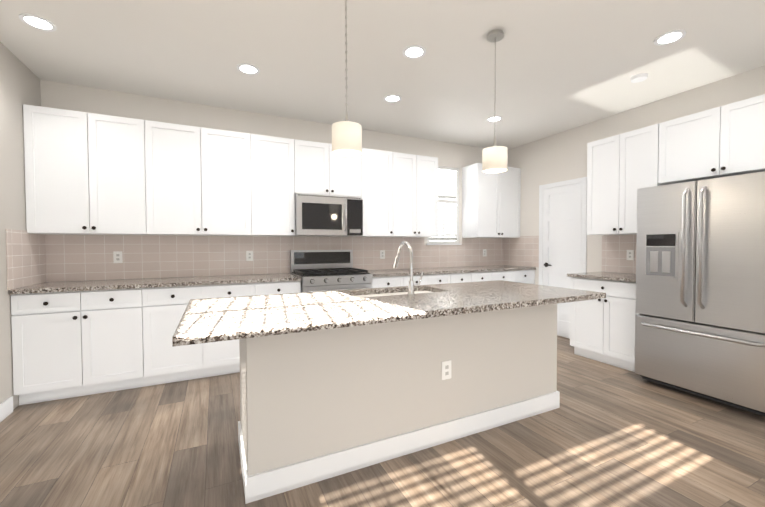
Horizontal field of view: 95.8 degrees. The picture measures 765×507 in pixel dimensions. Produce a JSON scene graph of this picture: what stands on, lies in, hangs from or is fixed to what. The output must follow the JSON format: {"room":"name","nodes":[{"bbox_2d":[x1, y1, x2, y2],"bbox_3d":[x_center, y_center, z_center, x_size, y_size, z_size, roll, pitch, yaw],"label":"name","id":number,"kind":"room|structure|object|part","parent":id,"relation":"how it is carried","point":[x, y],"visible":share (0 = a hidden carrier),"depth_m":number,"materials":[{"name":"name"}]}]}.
{"room":"kitchen","nodes":[
{"label":"kitchen","id":0,"kind":"room"},
{"bbox_2d":[0,42,40,409],"bbox_3d":[-1.942,-0.140,0.575,0.150,2.785,6.040,-1,2,-26],"label":"wall","id":1,"kind":"structure","parent":0,"point":[19,83],"depth_m":2.66,"materials":[{"name":"grey paint"}]},
{"bbox_2d":[0,396,12,421],"bbox_3d":[-1.719,1.197,0.346,0.014,0.120,5.078,-1,2,-26],"label":"baseboard","id":2,"kind":"structure","parent":1,"relation":"attached to","point":[6,407],"depth_m":2.55,"materials":[{"name":"white paint"}]},
{"bbox_2d":[40,80,490,281],"bbox_3d":[-0.603,-0.237,4.490,5.668,2.785,0.150,-1,2,-26],"label":"wall","id":3,"kind":"structure","parent":0,"point":[65,96],"depth_m":3.85,"materials":[{"name":"white paint"}]},
{"bbox_2d":[21,104,100,235],"bbox_3d":[-2.829,-0.711,3.126,0.478,1.067,0.348,-1,2,-26],"label":"upper cabinet","id":4,"kind":"object","parent":3,"relation":"attached to","point":[63,197],"depth_m":2.97,"materials":[{"name":"white paint"}]},
{"bbox_2d":[97,114,156,235],"bbox_3d":[-2.480,-0.716,3.295,0.538,1.067,0.348,-1,2,-26],"label":"upper cabinet","id":5,"kind":"object","parent":3,"relation":"attached to","point":[124,144],"depth_m":3.17,"materials":[{"name":"white paint"}]},
{"bbox_2d":[153,121,208,235],"bbox_3d":[-2.084,-0.722,3.486,0.582,1.067,0.348,-1,2,-26],"label":"upper cabinet","id":6,"kind":"object","parent":3,"relation":"attached to","point":[157,204],"depth_m":3.36,"materials":[{"name":"white paint"}]},
{"bbox_2d":[209,128,260,235],"bbox_3d":[-1.666,-0.728,3.687,0.581,1.067,0.348,-1,2,-26],"label":"upper cabinet","id":7,"kind":"object","parent":3,"relation":"attached to","point":[232,154],"depth_m":3.56,"materials":[{"name":"white paint"}]},
{"bbox_2d":[45,234,503,281],"bbox_3d":[-0.568,-0.005,4.423,5.660,0.461,0.007,-1,2,-26],"label":"backsplash","id":8,"kind":"structure","parent":3,"relation":"attached to","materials":[{"name":"beige tile"}]},
{"bbox_2d":[113,251,122,262],"bbox_3d":[-2.621,0.037,3.424,0.072,0.116,0.006,-1,2,-26],"label":"electrical outlet","id":9,"kind":"object","parent":8,"relation":"attached to","point":[117,257],"visible":1,"depth_m":3.42,"materials":[{"name":"white plastic"}]},
{"bbox_2d":[246,251,252,260],"bbox_3d":[-1.521,0.026,3.956,0.072,0.116,0.006,-1,2,-26],"label":"electrical outlet","id":10,"kind":"object","parent":8,"relation":"attached to","point":[249,255],"visible":1,"depth_m":3.95,"materials":[{"name":"white plastic"}]},
{"bbox_2d":[380,250,384,258],"bbox_3d":[0.000,0.013,4.690,0.072,0.116,0.006,-1,2,-26],"label":"electrical outlet","id":11,"kind":"object","parent":8,"relation":"attached to","point":[382,254],"visible":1,"depth_m":4.69,"materials":[{"name":"white plastic"}]},
{"bbox_2d":[257,134,300,235],"bbox_3d":[-1.254,-0.735,3.887,0.573,1.067,0.348,-1,2,-26],"label":"upper cabinet","id":12,"kind":"object","parent":3,"relation":"attached to","point":[278,158],"depth_m":3.76,"materials":[{"name":"white paint"}]},
{"bbox_2d":[301,140,336,195],"bbox_3d":[-0.844,-0.973,4.079,0.457,0.602,0.348,-1,2,-26],"label":"upper cabinet","id":13,"kind":"object","parent":3,"relation":"attached to","point":[318,163],"depth_m":3.95,"materials":[{"name":"white paint"}]},
{"bbox_2d":[294,193,362,235],"bbox_3d":[-0.662,-0.441,4.109,0.786,0.458,0.449,-1,2,-26],"label":"microwave","id":14,"kind":"object","parent":13,"relation":"attached to","point":[323,215],"visible":1,"depth_m":3.94,"materials":[{"name":"silver metal"}]},
{"bbox_2d":[337,155,360,196],"bbox_3d":[-0.539,-0.978,4.226,0.458,0.602,0.348,-1,2,-26],"label":"upper cabinet","id":15,"kind":"object","parent":3,"relation":"attached to","point":[348,168],"depth_m":4.11,"materials":[{"name":"white paint"}]},
{"bbox_2d":[361,148,396,239],"bbox_3d":[-0.138,-0.751,4.425,0.551,1.067,0.348,-1,2,-26],"label":"upper cabinet","id":16,"kind":"object","parent":3,"relation":"attached to","point":[378,167],"depth_m":4.29,"materials":[{"name":"white paint"}]},
{"bbox_2d":[389,152,420,239],"bbox_3d":[0.210,-0.756,4.593,0.463,1.067,0.348,-1,2,-26],"label":"upper cabinet","id":17,"kind":"object","parent":3,"relation":"attached to","point":[408,165],"depth_m":4.47,"materials":[{"name":"white paint"}]},
{"bbox_2d":[413,156,437,239],"bbox_3d":[0.493,-0.761,4.730,0.403,1.067,0.348,-1,2,-26],"label":"upper cabinet","id":18,"kind":"object","parent":3,"relation":"attached to","point":[429,165],"depth_m":4.61,"materials":[{"name":"white paint"}]},
{"bbox_2d":[427,166,458,243],"bbox_3d":[0.898,-0.716,5.145,0.576,1.146,0.057,-1,2,-26],"label":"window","id":19,"kind":"structure","parent":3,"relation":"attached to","point":[448,216],"depth_m":5.18,"materials":[{"name":"white paint"}]},
{"bbox_2d":[426,244,461,244],"bbox_3d":[0.916,-0.137,5.126,0.620,0.018,0.028,-1,2,-26],"label":"trim","id":20,"kind":"structure","parent":3,"relation":"attached to","point":[443,244],"depth_m":5.11,"materials":[{"name":"white paint"}]},
{"bbox_2d":[438,169,452,205],"bbox_3d":[0.831,-0.719,5.284,0.680,1.250,0.010,-1,2,-26],"label":"window","id":21,"kind":"structure","parent":3,"relation":"in","point":[439,204],"depth_m":5.34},
{"bbox_2d":[462,163,504,239],"bbox_3d":[1.508,-0.776,5.220,0.482,1.067,0.348,-1,2,-26],"label":"upper cabinet","id":22,"kind":"object","parent":3,"relation":"attached to","point":[483,194],"depth_m":5.09,"materials":[{"name":"white paint"}]},
{"bbox_2d":[505,167,520,239],"bbox_3d":[1.835,-0.781,5.378,0.482,1.067,0.348,-1,2,-26],"label":"upper cabinet","id":23,"kind":"object","parent":3,"relation":"attached to","point":[512,175],"depth_m":5.27,"materials":[{"name":"white paint"}]},
{"bbox_2d":[0,336,764,506],"bbox_3d":[0.682,1.273,1.873,5.968,0.120,6.040,-1,2,-26],"label":"floor","id":24,"kind":"structure","parent":0,"point":[605,435],"depth_m":2.06,"materials":[{"name":"brown wood"}]},
{"bbox_2d":[11,292,92,404],"bbox_3d":[-2.764,0.751,3.037,0.478,0.894,0.623,-1,2,-26],"label":"base cabinet","id":25,"kind":"object","parent":24,"relation":"on","point":[52,332],"depth_m":2.76,"materials":[{"name":"white paint"}]},
{"bbox_2d":[9,272,300,295],"bbox_3d":[-1.977,0.273,3.391,2.216,0.034,0.635,-1,2,-26],"label":"countertop","id":26,"kind":"structure","parent":25,"relation":"on","point":[262,277],"depth_m":3.16,"materials":[{"name":"grey stone"}]},
{"bbox_2d":[93,288,152,393],"bbox_3d":[-2.415,0.745,3.205,0.538,0.894,0.623,-1,2,-26],"label":"base cabinet","id":27,"kind":"object","parent":24,"relation":"on","point":[122,317],"depth_m":2.96,"materials":[{"name":"white paint"}]},
{"bbox_2d":[153,284,212,384],"bbox_3d":[-2.019,0.740,3.397,0.582,0.894,0.623,-1,2,-26],"label":"base cabinet","id":28,"kind":"object","parent":24,"relation":"on","point":[171,364],"depth_m":3.13,"materials":[{"name":"white paint"}]},
{"bbox_2d":[209,284,264,375],"bbox_3d":[-1.601,0.733,3.598,0.581,0.894,0.623,-1,2,-26],"label":"base cabinet","id":29,"kind":"object","parent":24,"relation":"on","point":[226,354],"depth_m":3.33,"materials":[{"name":"white paint"}]},
{"bbox_2d":[261,280,300,294],"bbox_3d":[-1.216,0.728,3.784,0.513,0.894,0.623,-1,2,-26],"label":"base cabinet","id":30,"kind":"object","parent":24,"relation":"on","point":[286,286],"depth_m":3.53,"materials":[{"name":"white paint"}]},
{"bbox_2d":[290,250,372,292],"bbox_3d":[-0.600,0.564,4.011,0.782,1.205,0.719,-1,2,-26],"label":"range","id":31,"kind":"object","parent":24,"relation":"on","point":[323,270],"visible":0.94,"depth_m":3.92,"materials":[{"name":"silver metal"}]},
{"bbox_3d":[-0.601,0.399,4.009,0.712,0.825,0.608,-1,2,-26],"label":"glass","id":32,"kind":"part","parent":31,"relation":"part of","materials":[{"name":"black"}]},
{"bbox_2d":[371,276,408,287],"bbox_3d":[-0.046,0.710,4.349,0.490,0.894,0.623,-1,2,-26],"label":"base cabinet","id":33,"kind":"object","parent":24,"relation":"on","point":[378,281],"depth_m":4.06,"materials":[{"name":"white paint"}]},
{"bbox_2d":[365,264,528,275],"bbox_3d":[0.929,0.230,4.794,2.648,0.034,0.635,-1,2,-26],"label":"countertop","id":34,"kind":"structure","parent":33,"relation":"on","point":[476,267],"depth_m":4.65,"materials":[{"name":"grey stone"}]},
{"bbox_2d":[238,305,559,503],"bbox_3d":[0.210,0.754,2.450,2.260,0.894,0.630,-1,2,-26],"label":"kitchen island","id":35,"kind":"object","parent":24,"relation":"on","point":[334,383],"depth_m":2.02,"materials":[{"name":"grey paint"}]},
{"bbox_2d":[172,281,605,346],"bbox_3d":[0.169,0.293,2.240,2.536,0.035,0.974,-1,2,-26],"label":"island countertop","id":36,"kind":"structure","parent":35,"relation":"on","point":[207,320],"depth_m":1.86,"materials":[{"name":"grey stone"}]},
{"bbox_2d":[352,289,435,296],"bbox_3d":[0.093,0.404,2.477,0.745,0.222,0.359,-1,2,-26],"label":"sink","id":37,"kind":"object","parent":36,"relation":"in","point":[389,290],"depth_m":2.65,"materials":[{"name":"silver metal"}]},
{"bbox_2d":[392,241,423,296],"bbox_3d":[0.169,0.094,2.370,0.118,0.358,0.273,-1,2,-26],"label":"faucet","id":38,"kind":"object","parent":36,"relation":"on","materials":[{"name":"silver metal"}]},
{"bbox_3d":[0.211,0.763,2.451,2.260,0.875,0.630,-1,2,-26],"label":"baseboard","id":39,"kind":"part","parent":35,"relation":"part of","materials":[{"name":"white paint"}]},
{"bbox_2d":[442,360,450,379],"bbox_3d":[0.410,0.746,2.210,0.072,0.116,0.006,-1,2,-26],"label":"outlet plate","id":40,"kind":"object","parent":35,"relation":"attached to","point":[446,364],"depth_m":2.21,"materials":[{"name":"white plastic"}]},
{"bbox_2d":[409,276,432,284],"bbox_3d":[0.275,0.705,4.504,0.463,0.894,0.623,-1,2,-26],"label":"base cabinet","id":41,"kind":"object","parent":24,"relation":"on","point":[426,280],"depth_m":4.27,"materials":[{"name":"white paint"}]},
{"bbox_2d":[433,272,456,283],"bbox_3d":[0.585,0.701,4.654,0.463,0.894,0.623,-1,2,-26],"label":"base cabinet","id":42,"kind":"object","parent":24,"relation":"on","point":[452,278],"depth_m":4.41,"materials":[{"name":"white paint"}]},
{"bbox_2d":[457,272,476,282],"bbox_3d":[0.893,0.696,4.802,0.462,0.894,0.623,-1,2,-26],"label":"base cabinet","id":43,"kind":"object","parent":24,"relation":"on","point":[461,276],"depth_m":4.56,"materials":[{"name":"white paint"}]},
{"bbox_2d":[477,272,496,281],"bbox_3d":[1.201,0.692,4.951,0.461,0.894,0.623,-1,2,-26],"label":"base cabinet","id":44,"kind":"object","parent":24,"relation":"on","point":[481,276],"depth_m":4.71,"materials":[{"name":"white paint"}]},
{"bbox_2d":[497,272,516,281],"bbox_3d":[1.545,0.686,5.117,0.542,0.894,0.623,-1,2,-26],"label":"drawer","id":45,"kind":"object","parent":24,"relation":"on","point":[505,276],"depth_m":4.87,"materials":[{"name":"white paint"}]},
{"bbox_2d":[517,268,535,283],"bbox_3d":[1.900,0.681,5.288,0.482,0.894,0.623,-1,2,-26],"label":"base cabinet","id":46,"kind":"object","parent":24,"relation":"on","point":[522,277],"depth_m":5.04,"materials":[{"name":"white paint"}]},
{"bbox_2d":[570,278,638,371],"bbox_3d":[2.577,0.716,3.730,0.623,0.894,0.753,-1,2,-26],"label":"base cabinet","id":47,"kind":"object","parent":24,"relation":"on","point":[601,330],"depth_m":3.58,"materials":[{"name":"white paint"}]},
{"bbox_2d":[567,270,635,281],"bbox_3d":[2.557,0.250,3.726,0.635,0.034,0.785,-1,2,-26],"label":"countertop","id":48,"kind":"structure","parent":47,"relation":"on","point":[606,275],"depth_m":3.67,"materials":[{"name":"grey stone"}]},
{"bbox_2d":[635,172,764,415],"bbox_3d":[2.821,0.298,2.901,0.837,1.765,0.908,-1,2,-26],"label":"fridge","id":49,"kind":"object","parent":24,"relation":"on","point":[700,292],"visible":1,"depth_m":2.69,"materials":[{"name":"silver metal"}]},
{"bbox_2d":[0,0,764,149],"bbox_3d":[0.672,-1.631,1.805,5.968,0.120,6.040,-1,2,-26],"label":"ceiling","id":50,"kind":"structure","parent":0,"point":[563,65],"depth_m":2.78,"materials":[{"name":"white paint"}]},
{"bbox_2d":[19,13,56,31],"bbox_3d":[-2.341,-1.569,2.350,0.184,0.006,0.184,-1,2,-26],"label":"recessed light","id":51,"kind":"object","parent":50,"relation":"in","point":[37,22],"visible":1,"depth_m":2.35,"materials":[{"name":"white paint"}]},
{"bbox_2d":[237,63,259,74],"bbox_3d":[-1.156,-1.588,2.978,0.184,0.006,0.184,-1,2,-26],"label":"recessed light","id":52,"kind":"object","parent":50,"relation":"in","point":[246,68],"visible":1,"depth_m":2.98,"materials":[{"name":"white paint"}]},
{"bbox_2d":[332,0,361,156],"bbox_3d":[-0.210,-1.080,2.013,0.174,0.983,0.174,-1,2,-26],"label":"pendant light","id":53,"kind":"object","parent":50,"relation":"hanging from","point":[346,138],"visible":1,"depth_m":1.96,"materials":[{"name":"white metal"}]},
{"bbox_2d":[333,149,359,154],"bbox_3d":[-0.209,-0.601,2.024,0.166,0.002,0.166,-1,2,-26],"label":"diffuser","id":54,"kind":"object","parent":53,"relation":"attached to","point":[335,151],"depth_m":2.04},
{"bbox_3d":[-0.209,-0.666,2.022,0.174,0.155,0.174,-1,2,-26],"label":"lamp shade","id":55,"kind":"part","parent":53,"relation":"part of","materials":[{"name":"fabric"}]},
{"bbox_2d":[384,95,400,102],"bbox_3d":[0.105,-1.607,3.586,0.184,0.006,0.184,-1,2,-26],"label":"recessed light","id":56,"kind":"object","parent":50,"relation":"in","point":[392,98],"visible":0.96,"depth_m":3.58,"materials":[{"name":"white paint"}]},
{"bbox_2d":[402,45,425,58],"bbox_3d":[0.249,-1.587,2.724,0.184,0.006,0.184,-1,2,-26],"label":"recessed light","id":57,"kind":"object","parent":50,"relation":"in","point":[414,51],"visible":1,"depth_m":2.71,"materials":[{"name":"white paint"}]},
{"bbox_2d":[486,116,501,121],"bbox_3d":[1.352,-1.625,4.177,0.184,0.006,0.184,-1,2,-26],"label":"recessed light","id":58,"kind":"object","parent":50,"relation":"in","point":[491,119],"visible":0.92,"depth_m":4.18,"materials":[{"name":"white paint"}]},
{"bbox_2d":[482,29,507,172],"bbox_3d":[0.817,-1.095,2.509,0.174,0.983,0.174,-1,2,-26],"label":"pendant light","id":59,"kind":"object","parent":50,"relation":"hanging from","point":[494,158],"visible":1,"depth_m":2.47,"materials":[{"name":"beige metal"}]},
{"bbox_2d":[484,168,504,171],"bbox_3d":[0.819,-0.617,2.520,0.166,0.002,0.166,-1,2,-26],"label":"diffuser","id":60,"kind":"object","parent":59,"relation":"attached to","point":[485,169],"depth_m":2.54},
{"bbox_3d":[0.819,-0.681,2.518,0.174,0.155,0.174,-1,2,-26],"label":"lamp shade","id":61,"kind":"part","parent":59,"relation":"part of","materials":[{"name":"fabric"}]},
{"bbox_2d":[630,73,647,82],"bbox_3d":[2.331,-1.593,3.140,0.130,0.028,0.130,-1,2,-26],"label":"smoke detector","id":62,"kind":"object","parent":50,"relation":"attached to","point":[641,77],"visible":1,"depth_m":3.12,"materials":[{"name":"white paint"}]},
{"bbox_2d":[654,30,685,45],"bbox_3d":[2.117,-1.589,2.548,0.184,0.006,0.184,-1,2,-26],"label":"recessed light","id":63,"kind":"object","parent":50,"relation":"in","point":[670,37],"visible":1,"depth_m":2.54,"materials":[{"name":"white paint"}]},
{"bbox_2d":[507,65,764,338],"bbox_3d":[3.297,-0.218,3.104,0.150,2.785,6.040,-1,2,-26],"label":"wall","id":64,"kind":"structure","parent":0,"point":[559,157],"depth_m":4.34,"materials":[{"name":"white paint"}]},
{"bbox_2d":[539,177,586,284],"bbox_3d":[2.432,0.081,4.708,0.016,2.116,0.709,-1,2,-26],"label":"door frame","id":65,"kind":"structure","parent":64,"relation":"in","point":[583,180],"depth_m":4.48,"materials":[{"name":"white paint"}]},
{"bbox_2d":[542,183,581,337],"bbox_3d":[2.433,0.108,4.709,0.014,2.039,0.579,-1,2,-26],"label":"pantry door","id":66,"kind":"structure","parent":65,"relation":"attached to","point":[562,213],"depth_m":4.69,"materials":[{"name":"white paint"}]},
{"bbox_2d":[602,234,636,273],"bbox_3d":[2.845,-0.004,3.861,0.007,0.461,0.783,-1,2,-26],"label":"backsplash","id":67,"kind":"structure","parent":64,"relation":"attached to","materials":[{"name":"beige tile"}]},
{"bbox_2d":[627,250,633,259],"bbox_3d":[2.809,0.017,3.921,0.006,0.116,0.072,-1,2,-26],"label":"electrical outlet","id":68,"kind":"object","parent":67,"relation":"attached to","point":[630,254],"visible":1,"depth_m":3.91,"materials":[{"name":"white plastic"}]},
{"bbox_2d":[587,121,666,237],"bbox_3d":[2.701,-0.745,3.744,0.348,1.067,0.778,-1,2,-26],"label":"upper cabinet","id":69,"kind":"object","parent":64,"relation":"attached to","point":[619,165],"depth_m":3.67,"materials":[{"name":"white paint"}]},
{"bbox_2d":[667,94,764,184],"bbox_3d":[3.042,-0.968,3.031,0.348,0.589,0.911,-1,2,-26],"label":"upper cabinet","id":70,"kind":"object","parent":64,"relation":"attached to","point":[727,140],"depth_m":2.97,"materials":[{"name":"white paint"}]}
]}

